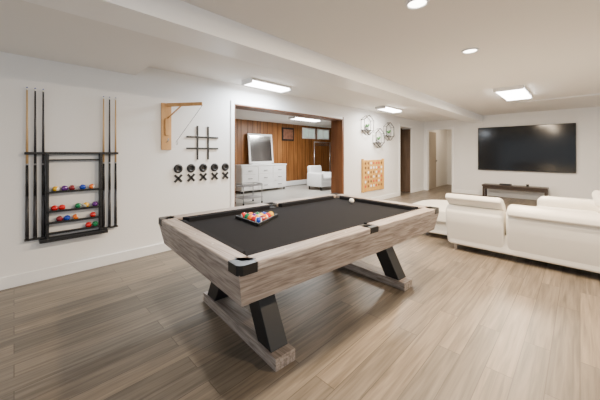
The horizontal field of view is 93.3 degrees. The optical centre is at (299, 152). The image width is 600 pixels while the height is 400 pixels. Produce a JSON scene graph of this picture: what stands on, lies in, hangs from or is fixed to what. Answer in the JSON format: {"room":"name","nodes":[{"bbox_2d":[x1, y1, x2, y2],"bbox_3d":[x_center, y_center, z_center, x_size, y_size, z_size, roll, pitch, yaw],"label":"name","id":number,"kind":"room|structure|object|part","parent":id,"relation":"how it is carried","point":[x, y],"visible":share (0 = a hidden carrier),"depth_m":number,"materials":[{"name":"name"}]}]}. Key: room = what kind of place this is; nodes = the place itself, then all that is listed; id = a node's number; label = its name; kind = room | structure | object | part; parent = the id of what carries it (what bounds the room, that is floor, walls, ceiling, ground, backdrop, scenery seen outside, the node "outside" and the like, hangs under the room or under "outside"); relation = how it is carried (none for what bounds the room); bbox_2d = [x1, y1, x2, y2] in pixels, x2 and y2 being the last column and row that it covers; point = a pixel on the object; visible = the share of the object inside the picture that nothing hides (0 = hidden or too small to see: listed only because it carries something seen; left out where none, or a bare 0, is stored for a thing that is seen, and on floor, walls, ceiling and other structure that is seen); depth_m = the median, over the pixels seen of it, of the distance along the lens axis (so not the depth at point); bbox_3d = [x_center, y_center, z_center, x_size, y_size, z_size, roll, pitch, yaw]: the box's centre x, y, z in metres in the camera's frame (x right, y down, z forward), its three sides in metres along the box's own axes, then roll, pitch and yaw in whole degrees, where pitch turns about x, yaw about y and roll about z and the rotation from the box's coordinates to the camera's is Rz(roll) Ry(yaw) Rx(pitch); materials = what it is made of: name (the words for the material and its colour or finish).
{"room":"game room","nodes":[
{"label":"game room","id":0,"kind":"room"},
{"bbox_2d":[0,0,182,74],"bbox_3d":[-3.109,-1.072,1.344,1.390,0.250,4.536,0,0,45],"label":"ceiling soffit","id":1,"kind":"structure","parent":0,"point":[28,29],"depth_m":2.38,"materials":[{"name":"white paint"}]},
{"bbox_2d":[0,52,446,277],"bbox_3d":[0.572,-0.020,6.257,0.290,2.600,16.700,0,0,45],"label":"wall","id":2,"kind":"structure","parent":0,"point":[147,191],"depth_m":3.37,"materials":[{"name":"paint"}]},
{"bbox_2d":[24,87,118,243],"bbox_3d":[-2.377,0.124,2.998,0.097,1.531,0.781,0,0,45],"label":"cue rack","id":3,"kind":"object","parent":2,"relation":"attached to","point":[102,229],"visible":1,"depth_m":2.91,"materials":[{"name":"black paint"}]},
{"bbox_3d":[-2.377,0.440,2.998,0.097,0.900,0.781,0,0,45],"label":"frame","id":4,"kind":"part","parent":3,"relation":"part of","materials":[{"name":"black paint"}]},
{"bbox_2d":[161,102,202,149],"bbox_3d":[-1.510,-0.345,3.666,0.562,0.610,0.108,0,0,7],"label":"wall bracket","id":5,"kind":"object","parent":2,"relation":"attached to","point":[166,114],"visible":1,"depth_m":3.67,"materials":[{"name":"brown wood"}]},
{"bbox_2d":[174,126,228,182],"bbox_3d":[-1.387,0.007,4.058,0.040,0.784,0.834,0,0,45],"label":"game","id":6,"kind":"object","parent":2,"relation":"attached to","point":[178,168],"visible":1,"depth_m":4.02,"materials":[{"name":"black paint"}]},
{"bbox_2d":[0,187,423,289],"bbox_3d":[-0.444,1.222,5.012,0.018,0.115,13.500,0,0,45],"label":"baseboard","id":7,"kind":"structure","parent":2,"relation":"attached to","point":[7,282],"depth_m":3.07,"materials":[{"name":"paint"}]},
{"bbox_2d":[231,100,342,206],"bbox_3d":[-0.054,0.230,5.406,0.018,2.100,2.890,0,0,45],"label":"trim","id":8,"kind":"structure","parent":2,"relation":"attached to","point":[233,102],"depth_m":4.40,"materials":[{"name":"paint"}]},
{"bbox_2d":[234,104,343,206],"bbox_3d":[-0.121,0.230,5.550,0.320,2.100,2.880,0,0,45],"label":"trim","id":9,"kind":"structure","parent":2,"relation":"attached to","point":[337,125],"depth_m":6.45,"materials":[{"name":"brown wood"}]},
{"bbox_2d":[361,115,373,134],"bbox_3d":[1.700,-0.700,7.111,0.106,0.516,0.451,0,0,45],"label":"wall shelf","id":10,"kind":"object","parent":2,"relation":"attached to","point":[366,125],"visible":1,"depth_m":7.09,"materials":[{"name":"black metal"}]},
{"bbox_2d":[361,158,383,192],"bbox_3d":[1.903,0.565,7.353,0.058,0.830,1.050,0,0,45],"label":"game","id":11,"kind":"object","parent":2,"relation":"attached to","point":[372,171],"visible":1,"depth_m":7.30,"materials":[{"name":"brown wood"}]},
{"bbox_2d":[373,128,384,147],"bbox_3d":[2.087,-0.400,7.502,0.106,0.516,0.451,0,0,45],"label":"wall shelf","id":12,"kind":"object","parent":2,"relation":"attached to","point":[378,140],"visible":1,"depth_m":7.49,"materials":[{"name":"black metal"}]},
{"bbox_2d":[383,122,393,140],"bbox_3d":[2.480,-0.600,7.900,0.106,0.516,0.451,0,0,45],"label":"wall shelf","id":13,"kind":"object","parent":2,"relation":"attached to","point":[389,131],"visible":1,"depth_m":7.87,"materials":[{"name":"black metal"}]},
{"bbox_2d":[400,129,409,192],"bbox_3d":[3.259,0.250,9.278,0.700,2.030,0.095,0,0,45],"label":"door","id":14,"kind":"structure","parent":2,"relation":"in","point":[405,133],"depth_m":9.14,"materials":[{"name":"brown wood"}]},
{"bbox_2d":[399,124,453,195],"bbox_3d":[3.963,0.210,8.803,0.950,2.140,1.910,0,0,45],"label":"trim","id":15,"kind":"structure","parent":2,"relation":"attached to","point":[452,128],"depth_m":9.16,"materials":[{"name":"paint"}]},
{"bbox_2d":[235,119,330,191],"bbox_3d":[-1.324,0.055,10.103,0.104,2.450,10.500,0,0,45],"label":"wall","id":16,"kind":"structure","parent":0,"point":[298,154],"depth_m":10.96,"materials":[{"name":"brown wood"}]},
{"bbox_2d":[282,127,293,140],"bbox_3d":[-0.460,-0.720,10.880,0.029,0.500,0.620,0,0,45],"label":"framed picture","id":17,"kind":"object","parent":16,"relation":"attached to","point":[287,133],"visible":1,"depth_m":10.85,"materials":[{"name":"black paint"}]},
{"bbox_2d":[286,179,306,185],"bbox_3d":[0.536,1.170,11.850,0.079,0.180,3.600,0,0,45],"label":"baseboard heater","id":18,"kind":"object","parent":16,"relation":"attached to","point":[295,182],"depth_m":11.12,"materials":[{"name":"white paint"}]},
{"bbox_2d":[302,128,314,138],"bbox_3d":[0.368,-0.810,11.714,0.036,0.440,0.770,0,0,45],"label":"window","id":19,"kind":"structure","parent":16,"relation":"in","point":[307,133],"depth_m":11.71,"materials":[{"name":"glass"}]},
{"bbox_2d":[314,141,329,164],"bbox_3d":[0.879,0.420,11.124,0.500,1.720,1.010,0,0,45],"label":"rack","id":20,"kind":"object","parent":16,"relation":"in","point":[314,141],"visible":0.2,"depth_m":11.03,"materials":[{"name":"metal"}]},
{"bbox_2d":[317,129,328,139],"bbox_3d":[1.012,-0.810,12.364,0.036,0.440,0.800,0,0,45],"label":"window","id":21,"kind":"structure","parent":16,"relation":"in","point":[323,134],"depth_m":12.36,"materials":[{"name":"glass"}]},
{"bbox_2d":[235,109,330,127],"bbox_3d":[0.011,-1.170,8.712,3.960,0.100,10.600,0,0,45],"label":"ceiling","id":22,"kind":"structure","parent":0,"point":[239,113],"depth_m":9.19,"materials":[{"name":"white paint"}]},
{"bbox_2d":[288,116,320,121],"bbox_3d":[0.164,-1.085,9.123,0.300,0.070,1.200,0,0,45],"label":"ceiling light fixture","id":23,"kind":"object","parent":22,"relation":"attached to","point":[293,117],"depth_m":8.94,"materials":[{"name":"white plastic"}]},
{"bbox_2d":[0,184,599,399],"bbox_3d":[2.096,1.330,4.749,12.700,0.100,16.700,0,0,45],"label":"floor","id":24,"kind":"structure","parent":0,"point":[472,323],"depth_m":2.01,"materials":[{"name":"wood"}]},
{"bbox_2d":[235,182,262,205],"bbox_3d":[-1.310,1.025,7.206,0.430,0.510,0.610,0,0,45],"label":"metal cart","id":25,"kind":"object","parent":24,"relation":"on","point":[253,184],"visible":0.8,"depth_m":7.17,"materials":[{"name":"grey metal"}]},
{"bbox_2d":[235,163,286,193],"bbox_3d":[-1.310,0.830,9.568,0.538,0.900,1.900,0,0,45],"label":"dresser","id":26,"kind":"object","parent":24,"relation":"on","point":[273,175],"visible":0.92,"depth_m":9.31,"materials":[{"name":"paint"}]},
{"bbox_2d":[247,133,273,163],"bbox_3d":[-1.338,-0.140,9.765,0.180,1.037,1.040,0,0,45],"label":"dresser mirror","id":27,"kind":"object","parent":26,"relation":"on","point":[260,147],"visible":0.94,"depth_m":9.73,"materials":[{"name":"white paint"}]},
{"bbox_2d":[158,193,438,371],"bbox_3d":[0.095,0.907,2.558,2.200,0.746,1.360,0,0,-41],"label":"pool table","id":28,"kind":"object","parent":24,"relation":"on","point":[245,263],"visible":1,"depth_m":1.97,"materials":[{"name":"grey wood"}]},
{"bbox_3d":[-0.433,1.005,2.098,0.200,0.550,1.060,0,0,-41],"label":"leg frame","id":29,"kind":"part","parent":28,"relation":"part of","materials":[{"name":"grey wood"}]},
{"bbox_2d":[235,211,277,225],"bbox_3d":[-0.338,0.546,2.456,0.375,0.057,0.338,0,0,45],"label":"balls","id":30,"kind":"object","parent":28,"relation":"on","point":[257,219],"visible":1,"depth_m":2.38,"materials":[{"name":"multicoloured plastic"}]},
{"bbox_3d":[0.675,1.005,3.064,0.200,0.550,1.060,0,0,-41],"label":"leg frame","id":31,"kind":"part","parent":28,"relation":"part of","materials":[{"name":"grey wood"}]},
{"bbox_2d":[307,165,330,190],"bbox_3d":[0.727,0.865,10.008,0.746,0.830,0.750,0,0,45],"label":"armchair","id":32,"kind":"object","parent":24,"relation":"on","point":[316,177],"visible":0.77,"depth_m":9.80,"materials":[{"name":"fabric"}]},
{"bbox_2d":[413,190,599,272],"bbox_3d":[3.017,0.905,4.157,2.400,0.751,2.246,0,0,45],"label":"sectional sofa","id":33,"kind":"object","parent":24,"relation":"on","point":[562,231],"visible":0.81,"depth_m":3.25,"materials":[{"name":"white leather"}]},
{"bbox_3d":[3.737,0.920,4.004,0.720,0.160,0.950,0,0,45],"label":"seat","id":34,"kind":"part","parent":33,"relation":"part of","materials":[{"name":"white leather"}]},
{"bbox_3d":[4.216,0.940,4.360,0.860,0.480,0.270,0,0,45],"label":"arm","id":35,"kind":"part","parent":33,"relation":"part of","materials":[{"name":"white leather"}]},
{"bbox_2d":[482,183,548,196],"bbox_3d":[5.892,1.090,7.802,1.440,0.380,0.380,0,0,45],"label":"tv console","id":36,"kind":"object","parent":24,"relation":"on","point":[485,186],"visible":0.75,"depth_m":7.67,"materials":[{"name":"brown wood"}]},
{"bbox_2d":[499,183,528,186],"bbox_3d":[5.895,0.870,7.798,0.650,0.059,0.140,0,0,45],"label":"media box","id":37,"kind":"object","parent":36,"relation":"on","point":[527,185],"visible":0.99,"depth_m":7.84,"materials":[{"name":"black paint"}]},
{"bbox_2d":[149,44,454,121],"bbox_3d":[1.639,-1.130,6.141,1.390,0.100,8.964,0,0,45],"label":"ceiling recess","id":38,"kind":"structure","parent":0,"point":[188,60],"depth_m":4.10,"materials":[{"name":"white paint"}]},
{"bbox_2d":[241,78,290,92],"bbox_3d":[-0.511,-1.045,4.417,0.260,0.070,0.780,0,0,45],"label":"ceiling light fixture","id":39,"kind":"object","parent":38,"relation":"attached to","point":[252,82],"depth_m":4.32,"materials":[{"name":"white plastic"}]},
{"bbox_2d":[375,105,401,112],"bbox_3d":[2.135,-1.045,6.792,0.260,0.070,0.850,0,0,45],"label":"ceiling light fixture","id":40,"kind":"object","parent":38,"relation":"attached to","point":[384,108],"depth_m":6.63,"materials":[{"name":"white plastic"}]},
{"bbox_2d":[181,0,599,115],"bbox_3d":[3.139,-1.180,1.466,6.600,0.100,13.500,0,0,45],"label":"ceiling","id":41,"kind":"structure","parent":0,"point":[551,48],"depth_m":2.82,"materials":[{"name":"paint"}]},
{"bbox_2d":[23,0,482,122],"bbox_3d":[0.665,-1.097,3.914,0.360,0.300,13.500,0,0,45],"label":"ceiling beam","id":42,"kind":"structure","parent":41,"relation":"attached to","point":[178,21],"depth_m":2.54,"materials":[{"name":"white paint"}]},
{"bbox_2d":[405,0,429,9],"bbox_3d":[0.880,-1.126,2.126,0.174,0.024,0.174,0,0,45],"label":"recessed light","id":43,"kind":"object","parent":41,"relation":"in","point":[410,4],"visible":1,"depth_m":2.14,"materials":[{"name":"white paint"}]},
{"bbox_2d":[461,47,478,53],"bbox_3d":[1.872,-1.126,3.114,0.174,0.024,0.174,0,0,45],"label":"recessed light","id":44,"kind":"object","parent":41,"relation":"in","point":[474,49],"visible":1,"depth_m":3.10,"materials":[{"name":"white paint"}]},
{"bbox_2d":[493,84,531,100],"bbox_3d":[3.954,-1.095,5.232,0.420,0.070,1.200,0,0,45],"label":"ceiling light fixture","id":45,"kind":"object","parent":41,"relation":"attached to","point":[517,92],"depth_m":5.06,"materials":[{"name":"white plastic"}]},
{"bbox_2d":[447,129,451,184],"bbox_3d":[6.749,0.080,10.837,2.050,2.400,0.100,0,0,45],"label":"wall","id":46,"kind":"structure","parent":0,"point":[449,131],"depth_m":11.46,"materials":[{"name":"paint"}]},
{"bbox_2d":[424,106,599,199],"bbox_3d":[7.307,-0.020,6.922,8.350,2.600,0.120,0,0,45],"label":"wall","id":47,"kind":"structure","parent":0,"point":[581,184],"depth_m":7.76,"materials":[{"name":"paint"}]},
{"bbox_2d":[429,132,436,188],"bbox_3d":[4.734,0.260,10.087,0.100,2.020,0.720,0,0,45],"label":"door","id":48,"kind":"structure","parent":47,"relation":"in","point":[432,135],"depth_m":10.06,"materials":[{"name":"paint"}]},
{"bbox_2d":[454,189,540,199],"bbox_3d":[7.600,1.222,6.535,7.390,0.115,0.018,0,0,45],"label":"baseboard","id":49,"kind":"structure","parent":47,"relation":"attached to","point":[519,196],"depth_m":8.26,"materials":[{"name":"paint"}]},
{"bbox_2d":[478,123,575,172],"bbox_3d":[6.197,-0.125,7.883,2.140,1.270,0.072,0,0,45],"label":"wall-mounted television","id":50,"kind":"object","parent":47,"relation":"attached to","point":[546,147],"visible":1,"depth_m":7.76,"materials":[{"name":"black paint"}]},
{"bbox_2d":[511,93,599,102],"bbox_3d":[5.273,-1.121,5.826,1.500,0.018,0.120,0,0,45],"label":"ceiling beam","id":51,"kind":"structure","parent":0,"point":[597,93],"depth_m":5.79,"materials":[{"name":"white paint"}]}
]}

